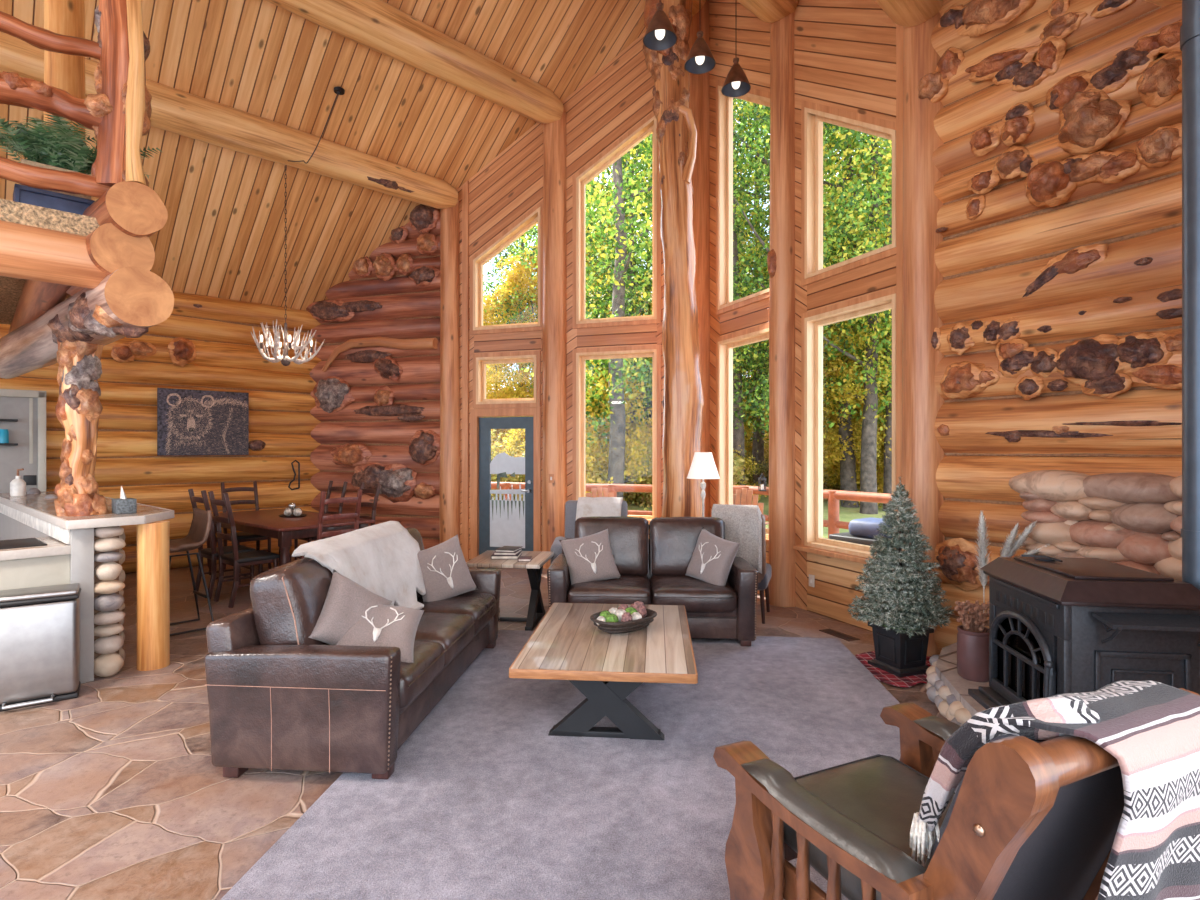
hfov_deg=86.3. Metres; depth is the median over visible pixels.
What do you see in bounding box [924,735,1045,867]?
panel
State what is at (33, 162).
planter
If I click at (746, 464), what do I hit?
brush
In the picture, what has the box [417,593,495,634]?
seat cushion
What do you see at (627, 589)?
seat cushion
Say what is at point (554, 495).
trim
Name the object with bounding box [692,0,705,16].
trim
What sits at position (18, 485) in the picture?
soap bottle
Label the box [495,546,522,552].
book
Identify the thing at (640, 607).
pine cone
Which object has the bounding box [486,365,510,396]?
tree
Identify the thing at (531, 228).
tree
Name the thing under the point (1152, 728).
patterned blanket
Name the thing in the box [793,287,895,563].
window
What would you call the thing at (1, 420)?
shelf
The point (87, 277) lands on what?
log beam
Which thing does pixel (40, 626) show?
dishwasher
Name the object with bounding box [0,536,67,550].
countertop
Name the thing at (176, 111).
beam
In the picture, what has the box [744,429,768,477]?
brush
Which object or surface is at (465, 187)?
trim
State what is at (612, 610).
ball
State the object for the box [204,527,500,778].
sofa
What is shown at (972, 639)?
vase
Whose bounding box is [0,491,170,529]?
countertop
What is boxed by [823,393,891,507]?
brush
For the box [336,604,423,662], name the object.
throw pillow
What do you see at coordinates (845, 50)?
wall
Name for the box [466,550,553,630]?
side table
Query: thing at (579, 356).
window
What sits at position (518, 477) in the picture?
brush
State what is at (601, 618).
ball
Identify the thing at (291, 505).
ornament ball
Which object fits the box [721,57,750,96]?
pendant lamp
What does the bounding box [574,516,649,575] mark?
cushion
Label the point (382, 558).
throw
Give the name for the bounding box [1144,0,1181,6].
beam
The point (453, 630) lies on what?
seat cushion
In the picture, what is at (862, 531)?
gas grill
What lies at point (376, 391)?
wall
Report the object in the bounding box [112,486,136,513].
tissue box
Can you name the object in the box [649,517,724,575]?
cushion
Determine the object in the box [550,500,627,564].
tufted armchair
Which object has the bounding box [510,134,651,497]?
tree
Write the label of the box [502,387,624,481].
brush
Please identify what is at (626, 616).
pine cone
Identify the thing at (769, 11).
beam
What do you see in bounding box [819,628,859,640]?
floor vent
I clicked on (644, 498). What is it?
brush
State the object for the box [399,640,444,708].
seat cushion
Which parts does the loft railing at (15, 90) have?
rail, rail, rail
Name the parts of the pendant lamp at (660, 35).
bulb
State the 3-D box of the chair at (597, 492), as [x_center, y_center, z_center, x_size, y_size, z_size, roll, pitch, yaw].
[0.052,1.095,9.283,0.800,1.083,0.964,0,0,-10]
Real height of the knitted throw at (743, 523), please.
0.590 m
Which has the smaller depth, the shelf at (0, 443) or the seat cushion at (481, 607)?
the seat cushion at (481, 607)
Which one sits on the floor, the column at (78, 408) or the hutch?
the hutch
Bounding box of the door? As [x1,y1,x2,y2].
[470,408,540,559]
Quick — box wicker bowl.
[590,608,656,633]
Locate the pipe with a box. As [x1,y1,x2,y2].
[1180,0,1199,589]
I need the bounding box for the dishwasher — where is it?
[0,583,80,711]
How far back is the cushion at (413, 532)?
4.76 m
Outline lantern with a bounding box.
[758,473,765,490]
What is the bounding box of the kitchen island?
[0,488,173,682]
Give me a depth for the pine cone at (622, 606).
3.97 m
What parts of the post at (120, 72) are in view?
split stem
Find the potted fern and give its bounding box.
[0,112,161,199]
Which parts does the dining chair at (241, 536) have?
post, seat, post, leg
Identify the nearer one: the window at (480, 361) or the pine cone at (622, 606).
the pine cone at (622, 606)
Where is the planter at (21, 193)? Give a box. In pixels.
[13,184,94,214]
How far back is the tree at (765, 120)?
16.38 m
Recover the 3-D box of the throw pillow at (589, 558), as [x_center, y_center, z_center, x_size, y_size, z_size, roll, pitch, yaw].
[-0.081,0.905,5.310,0.505,0.479,0.226,0,0,-12]
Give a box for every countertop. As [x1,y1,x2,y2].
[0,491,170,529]
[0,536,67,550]
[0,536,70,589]
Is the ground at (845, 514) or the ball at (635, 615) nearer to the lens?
the ball at (635, 615)
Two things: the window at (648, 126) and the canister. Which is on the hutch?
the canister
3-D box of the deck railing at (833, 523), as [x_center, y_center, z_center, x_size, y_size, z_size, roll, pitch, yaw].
[0.847,1.080,9.882,10.698,1.050,1.866,0,0,31]
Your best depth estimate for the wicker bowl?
3.79 m
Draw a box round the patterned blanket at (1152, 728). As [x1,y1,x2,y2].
[910,680,1199,899]
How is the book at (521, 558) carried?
on the side table at (536, 611)
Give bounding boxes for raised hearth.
[926,642,989,725]
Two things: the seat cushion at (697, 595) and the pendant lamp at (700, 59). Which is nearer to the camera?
the seat cushion at (697, 595)
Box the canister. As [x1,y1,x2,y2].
[0,429,8,442]
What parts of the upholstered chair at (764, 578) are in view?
backrest, leg, leg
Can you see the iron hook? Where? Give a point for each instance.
(298, 487)
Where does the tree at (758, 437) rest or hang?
on the ground at (845, 514)
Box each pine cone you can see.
[618,604,627,609]
[621,612,631,621]
[631,601,646,617]
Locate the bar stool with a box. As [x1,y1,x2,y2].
[169,508,213,635]
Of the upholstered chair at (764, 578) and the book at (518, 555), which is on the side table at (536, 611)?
the book at (518, 555)
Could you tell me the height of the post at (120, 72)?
1.990 m
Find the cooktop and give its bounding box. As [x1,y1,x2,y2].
[0,538,46,548]
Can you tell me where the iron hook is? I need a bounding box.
[288,460,299,489]
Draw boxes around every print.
[362,605,404,641]
[427,552,457,588]
[575,541,602,573]
[699,542,720,573]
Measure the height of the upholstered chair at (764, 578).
0.990 m
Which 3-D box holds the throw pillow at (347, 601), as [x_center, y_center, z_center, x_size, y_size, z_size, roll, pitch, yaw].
[-1.313,0.895,3.409,0.255,0.513,0.525,0,0,6]
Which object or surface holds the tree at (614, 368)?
on the ground at (845, 514)
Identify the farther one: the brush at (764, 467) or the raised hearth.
the brush at (764, 467)
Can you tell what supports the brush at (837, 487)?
on the ground at (845, 514)
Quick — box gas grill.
[829,517,891,545]
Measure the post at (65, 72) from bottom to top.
2.910 m
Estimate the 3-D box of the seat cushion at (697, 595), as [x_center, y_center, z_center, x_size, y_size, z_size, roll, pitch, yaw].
[0.747,1.174,5.277,0.680,0.222,0.683,0,0,2]
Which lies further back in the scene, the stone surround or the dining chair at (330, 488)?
the dining chair at (330, 488)
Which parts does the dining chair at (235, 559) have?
post, post, seat, leg, leg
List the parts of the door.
handle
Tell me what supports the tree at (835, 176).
on the ground at (845, 514)
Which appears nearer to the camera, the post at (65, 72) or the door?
the post at (65, 72)
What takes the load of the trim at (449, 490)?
attached to the wall at (376, 391)
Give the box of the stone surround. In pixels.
[1009,470,1181,580]
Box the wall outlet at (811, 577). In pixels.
[809,574,814,586]
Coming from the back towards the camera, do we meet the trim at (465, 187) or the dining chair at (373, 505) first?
the trim at (465, 187)
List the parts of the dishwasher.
lid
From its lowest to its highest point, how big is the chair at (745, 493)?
1.083 m
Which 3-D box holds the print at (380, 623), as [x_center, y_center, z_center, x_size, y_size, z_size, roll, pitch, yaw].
[-1.159,0.909,3.362,0.237,0.028,0.260,8,26,-11]
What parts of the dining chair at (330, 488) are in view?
leg, post, post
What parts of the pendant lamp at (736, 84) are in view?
bulb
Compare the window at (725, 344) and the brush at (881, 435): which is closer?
the window at (725, 344)
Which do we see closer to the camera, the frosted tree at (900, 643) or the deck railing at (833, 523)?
the frosted tree at (900, 643)
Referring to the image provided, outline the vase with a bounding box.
[954,600,988,681]
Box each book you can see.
[491,551,521,558]
[494,549,521,554]
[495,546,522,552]
[518,556,531,561]
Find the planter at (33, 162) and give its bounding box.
[20,159,90,199]
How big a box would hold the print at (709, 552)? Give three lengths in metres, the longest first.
0.266 x 0.243 x 0.026 m
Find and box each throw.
[292,521,425,608]
[576,497,622,519]
[711,504,761,573]
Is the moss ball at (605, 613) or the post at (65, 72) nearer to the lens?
the moss ball at (605, 613)
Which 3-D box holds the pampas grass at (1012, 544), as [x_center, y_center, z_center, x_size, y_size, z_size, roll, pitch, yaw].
[2.497,0.845,3.906,0.514,0.970,0.148,0,0,0]
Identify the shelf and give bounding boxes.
[0,419,17,421]
[0,443,17,444]
[1092,612,1199,631]
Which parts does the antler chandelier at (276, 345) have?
chain, swag cord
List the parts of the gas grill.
lid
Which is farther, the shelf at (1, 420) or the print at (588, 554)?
the shelf at (1, 420)
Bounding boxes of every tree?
[483,224,537,416]
[483,284,533,452]
[486,228,608,394]
[486,245,537,416]
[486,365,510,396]
[507,98,767,496]
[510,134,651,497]
[586,178,651,438]
[590,148,765,431]
[594,140,651,432]
[626,98,863,504]
[733,97,891,437]
[735,101,867,484]
[736,200,767,447]
[737,106,891,513]
[739,107,891,507]
[739,210,891,472]
[741,125,883,415]
[823,137,891,510]
[847,476,954,676]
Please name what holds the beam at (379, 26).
attached to the wall at (619, 96)
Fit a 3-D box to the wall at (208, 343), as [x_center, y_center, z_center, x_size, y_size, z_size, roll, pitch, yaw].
[-8.886,-0.260,5.105,13.107,3.658,0.562,0,0,-45]
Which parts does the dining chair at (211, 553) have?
post, post, seat, leg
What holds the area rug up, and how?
on the floor
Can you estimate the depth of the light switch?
8.32 m
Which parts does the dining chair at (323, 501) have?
post, post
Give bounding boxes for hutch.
[0,389,45,492]
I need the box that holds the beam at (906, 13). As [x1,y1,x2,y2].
[875,0,942,26]
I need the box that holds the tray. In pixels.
[279,514,306,516]
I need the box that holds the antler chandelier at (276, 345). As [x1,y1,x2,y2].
[251,86,344,365]
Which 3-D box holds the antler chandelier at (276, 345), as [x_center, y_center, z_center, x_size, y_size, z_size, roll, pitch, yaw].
[-3.457,-2.507,7.309,0.961,3.095,0.844,0,0,-26]
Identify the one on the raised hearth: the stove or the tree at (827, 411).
the stove
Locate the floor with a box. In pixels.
[0,556,946,899]
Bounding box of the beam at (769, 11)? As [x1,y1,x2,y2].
[737,0,797,22]
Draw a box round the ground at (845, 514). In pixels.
[625,479,885,537]
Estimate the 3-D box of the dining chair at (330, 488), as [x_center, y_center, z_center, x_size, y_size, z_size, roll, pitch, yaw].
[-3.688,0.985,8.448,0.440,1.136,0.530,0,0,41]
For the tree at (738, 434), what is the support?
on the ground at (845, 514)
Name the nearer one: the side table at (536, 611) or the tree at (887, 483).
the side table at (536, 611)
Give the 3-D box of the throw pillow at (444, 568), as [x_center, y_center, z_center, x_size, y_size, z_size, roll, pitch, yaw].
[-1.146,0.890,4.657,0.524,0.513,0.218,0,0,-44]
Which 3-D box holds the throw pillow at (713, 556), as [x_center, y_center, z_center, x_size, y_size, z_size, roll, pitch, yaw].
[0.913,0.900,5.245,0.214,0.490,0.497,0,0,-33]
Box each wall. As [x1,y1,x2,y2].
[0,291,320,573]
[306,204,440,549]
[457,32,664,559]
[709,0,895,631]
[918,0,1181,650]
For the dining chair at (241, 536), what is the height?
1.136 m
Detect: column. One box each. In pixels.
[54,339,109,515]
[643,0,703,516]
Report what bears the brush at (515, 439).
on the ground at (845, 514)
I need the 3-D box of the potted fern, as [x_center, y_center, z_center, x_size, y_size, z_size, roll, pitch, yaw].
[-3.453,-1.831,4.103,1.017,0.427,0.826,0,0,-45]
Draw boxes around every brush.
[486,386,517,455]
[491,429,524,481]
[491,429,524,500]
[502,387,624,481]
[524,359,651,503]
[598,414,756,510]
[733,445,766,500]
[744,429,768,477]
[745,446,768,485]
[764,465,858,501]
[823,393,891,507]
[823,401,860,489]
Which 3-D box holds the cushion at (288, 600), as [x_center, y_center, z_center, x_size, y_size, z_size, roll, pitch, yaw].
[-1.563,0.851,3.425,0.353,0.540,0.614,0,0,5]
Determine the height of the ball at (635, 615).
0.072 m
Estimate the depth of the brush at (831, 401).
21.29 m
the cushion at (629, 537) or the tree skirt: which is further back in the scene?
the cushion at (629, 537)
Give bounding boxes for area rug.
[220,630,959,899]
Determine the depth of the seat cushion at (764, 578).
5.69 m
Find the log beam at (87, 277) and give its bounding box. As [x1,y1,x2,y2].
[0,181,173,378]
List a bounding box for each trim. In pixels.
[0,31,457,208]
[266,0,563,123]
[439,200,459,543]
[462,180,468,561]
[542,111,566,568]
[688,0,709,516]
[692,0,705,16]
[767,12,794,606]
[896,24,903,550]
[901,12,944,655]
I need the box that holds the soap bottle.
[10,468,25,495]
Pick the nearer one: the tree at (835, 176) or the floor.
the floor
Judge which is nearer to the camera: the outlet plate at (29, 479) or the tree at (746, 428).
the outlet plate at (29, 479)
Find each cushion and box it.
[250,558,332,644]
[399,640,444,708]
[406,527,423,597]
[415,612,474,665]
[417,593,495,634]
[568,575,651,604]
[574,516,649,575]
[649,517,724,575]
[650,575,736,612]
[757,563,771,589]
[784,756,954,899]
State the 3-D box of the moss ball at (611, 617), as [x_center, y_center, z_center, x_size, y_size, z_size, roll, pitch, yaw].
[0.070,1.014,3.808,0.080,0.080,0.080,0,0,0]
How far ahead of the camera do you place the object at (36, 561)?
4.12 m
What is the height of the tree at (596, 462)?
5.811 m
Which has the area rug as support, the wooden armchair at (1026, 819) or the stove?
the wooden armchair at (1026, 819)
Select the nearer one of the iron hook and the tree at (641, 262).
the iron hook
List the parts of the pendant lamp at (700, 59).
bulb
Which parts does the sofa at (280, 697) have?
arm, nailhead trim, rail, panel, arm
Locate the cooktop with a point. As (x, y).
(27, 542)
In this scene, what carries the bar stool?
on the floor
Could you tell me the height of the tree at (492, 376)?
8.805 m
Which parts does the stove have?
door glass, arched door, plate, lid handle, door handle, plate, lid plate, panel moulding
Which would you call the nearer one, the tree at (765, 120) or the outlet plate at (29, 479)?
the outlet plate at (29, 479)
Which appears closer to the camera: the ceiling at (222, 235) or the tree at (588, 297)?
the ceiling at (222, 235)
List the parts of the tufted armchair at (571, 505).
arm, backrest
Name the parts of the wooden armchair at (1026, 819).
leg, seat rail, rail, armrest, leg, armrest, leg, post, panel, rail, post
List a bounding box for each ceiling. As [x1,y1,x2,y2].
[0,0,646,310]
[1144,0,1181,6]
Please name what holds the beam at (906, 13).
attached to the wall at (1058, 299)
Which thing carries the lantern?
attached to the deck railing at (833, 523)
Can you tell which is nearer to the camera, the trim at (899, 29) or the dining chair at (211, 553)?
the trim at (899, 29)
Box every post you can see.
[43,0,85,170]
[91,0,151,186]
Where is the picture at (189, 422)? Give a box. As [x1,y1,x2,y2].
[157,388,248,455]
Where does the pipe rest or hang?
attached to the stove
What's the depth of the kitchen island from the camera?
4.49 m
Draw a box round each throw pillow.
[308,570,391,644]
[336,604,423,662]
[417,534,476,601]
[559,529,620,584]
[685,528,739,585]
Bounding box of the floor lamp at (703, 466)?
[687,452,719,516]
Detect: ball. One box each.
[284,509,291,515]
[288,503,295,508]
[293,508,301,515]
[597,616,605,624]
[600,610,610,617]
[605,613,618,621]
[608,608,617,613]
[615,609,625,621]
[625,607,637,614]
[631,612,641,619]
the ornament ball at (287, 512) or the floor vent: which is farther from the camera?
the ornament ball at (287, 512)
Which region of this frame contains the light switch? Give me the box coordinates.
[549,474,553,482]
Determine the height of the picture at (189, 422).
0.860 m
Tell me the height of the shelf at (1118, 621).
0.040 m
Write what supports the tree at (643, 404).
on the ground at (845, 514)
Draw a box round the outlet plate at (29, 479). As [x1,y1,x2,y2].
[23,475,36,484]
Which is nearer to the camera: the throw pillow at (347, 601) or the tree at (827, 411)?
the throw pillow at (347, 601)
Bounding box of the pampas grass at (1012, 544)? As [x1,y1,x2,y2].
[969,510,1050,624]
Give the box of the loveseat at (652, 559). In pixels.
[547,516,758,645]
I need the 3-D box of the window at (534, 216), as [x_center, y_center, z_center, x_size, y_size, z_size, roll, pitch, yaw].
[-1.247,-2.467,8.754,1.106,1.745,0.180,0,0,17]
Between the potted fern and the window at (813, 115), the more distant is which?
the window at (813, 115)
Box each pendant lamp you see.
[643,0,676,50]
[684,31,715,73]
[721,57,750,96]
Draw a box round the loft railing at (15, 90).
[0,11,112,197]
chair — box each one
[188,489,255,598]
[208,491,278,607]
[221,481,270,569]
[294,481,347,559]
[300,489,361,558]
[323,482,380,538]
[586,487,613,497]
[733,488,768,524]
[756,514,771,623]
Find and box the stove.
[968,555,1199,708]
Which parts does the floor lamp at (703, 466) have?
lamp shade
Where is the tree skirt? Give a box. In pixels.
[855,651,931,687]
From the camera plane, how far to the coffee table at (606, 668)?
3.40 m
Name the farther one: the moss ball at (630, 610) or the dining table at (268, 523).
the dining table at (268, 523)
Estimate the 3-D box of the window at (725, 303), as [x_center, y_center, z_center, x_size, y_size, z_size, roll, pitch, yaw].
[1.666,-2.991,7.101,0.180,2.791,1.106,0,0,-24]
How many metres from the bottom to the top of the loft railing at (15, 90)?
0.970 m
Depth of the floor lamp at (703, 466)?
6.78 m
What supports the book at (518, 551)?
on the book at (518, 555)
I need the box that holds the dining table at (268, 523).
[206,508,374,574]
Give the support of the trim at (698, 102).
attached to the wall at (845, 50)
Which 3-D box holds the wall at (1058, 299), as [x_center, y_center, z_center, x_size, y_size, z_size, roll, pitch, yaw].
[3.157,-1.025,4.002,0.592,5.191,2.355,0,0,-33]
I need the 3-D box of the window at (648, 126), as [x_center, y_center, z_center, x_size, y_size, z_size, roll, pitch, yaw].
[0.227,-2.962,8.303,1.179,2.735,0.180,0,0,17]
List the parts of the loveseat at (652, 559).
arm, rail, panel, frame, arm, nailhead trim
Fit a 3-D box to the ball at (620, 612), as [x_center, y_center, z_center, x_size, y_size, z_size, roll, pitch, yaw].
[0.127,1.004,3.865,0.084,0.084,0.084,0,0,0]
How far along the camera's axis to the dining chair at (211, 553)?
6.81 m
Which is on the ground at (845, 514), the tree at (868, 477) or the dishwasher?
the tree at (868, 477)
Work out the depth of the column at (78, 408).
4.47 m
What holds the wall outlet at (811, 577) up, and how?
attached to the wall at (845, 50)
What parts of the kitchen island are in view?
bar panel, log leg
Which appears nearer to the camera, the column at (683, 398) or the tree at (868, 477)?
the column at (683, 398)
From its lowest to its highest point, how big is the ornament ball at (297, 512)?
0.096 m
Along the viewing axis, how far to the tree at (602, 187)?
23.79 m
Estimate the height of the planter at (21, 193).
0.200 m
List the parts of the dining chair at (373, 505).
post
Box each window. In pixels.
[470,200,542,334]
[473,351,540,407]
[572,112,660,328]
[572,345,660,522]
[716,80,769,314]
[716,323,768,543]
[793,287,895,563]
[801,100,895,285]
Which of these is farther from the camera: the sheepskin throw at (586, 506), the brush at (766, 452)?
the brush at (766, 452)
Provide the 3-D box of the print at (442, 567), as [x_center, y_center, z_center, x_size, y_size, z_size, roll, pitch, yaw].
[-1.104,0.873,4.606,0.248,0.272,0.024,-18,-4,-42]
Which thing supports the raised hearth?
on the floor
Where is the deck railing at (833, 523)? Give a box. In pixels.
[491,482,891,538]
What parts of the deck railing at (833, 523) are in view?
rail, post, rail, post, rail, rail, rail, rail, post, rail, rail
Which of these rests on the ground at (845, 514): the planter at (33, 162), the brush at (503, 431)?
the brush at (503, 431)
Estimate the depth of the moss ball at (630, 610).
3.88 m
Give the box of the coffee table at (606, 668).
[509,603,697,739]
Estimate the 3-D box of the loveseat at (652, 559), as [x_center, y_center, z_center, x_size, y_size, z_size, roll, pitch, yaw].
[0.424,1.054,5.421,1.649,0.944,0.956,0,0,2]
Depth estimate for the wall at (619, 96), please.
8.44 m
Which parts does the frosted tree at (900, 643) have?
planter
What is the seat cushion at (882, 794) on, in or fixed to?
on the wooden armchair at (1026, 819)
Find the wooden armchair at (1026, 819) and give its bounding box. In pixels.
[713,688,1199,899]
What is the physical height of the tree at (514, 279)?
11.007 m
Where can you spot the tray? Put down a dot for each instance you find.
(281, 515)
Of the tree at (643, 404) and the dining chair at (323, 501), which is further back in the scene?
the tree at (643, 404)

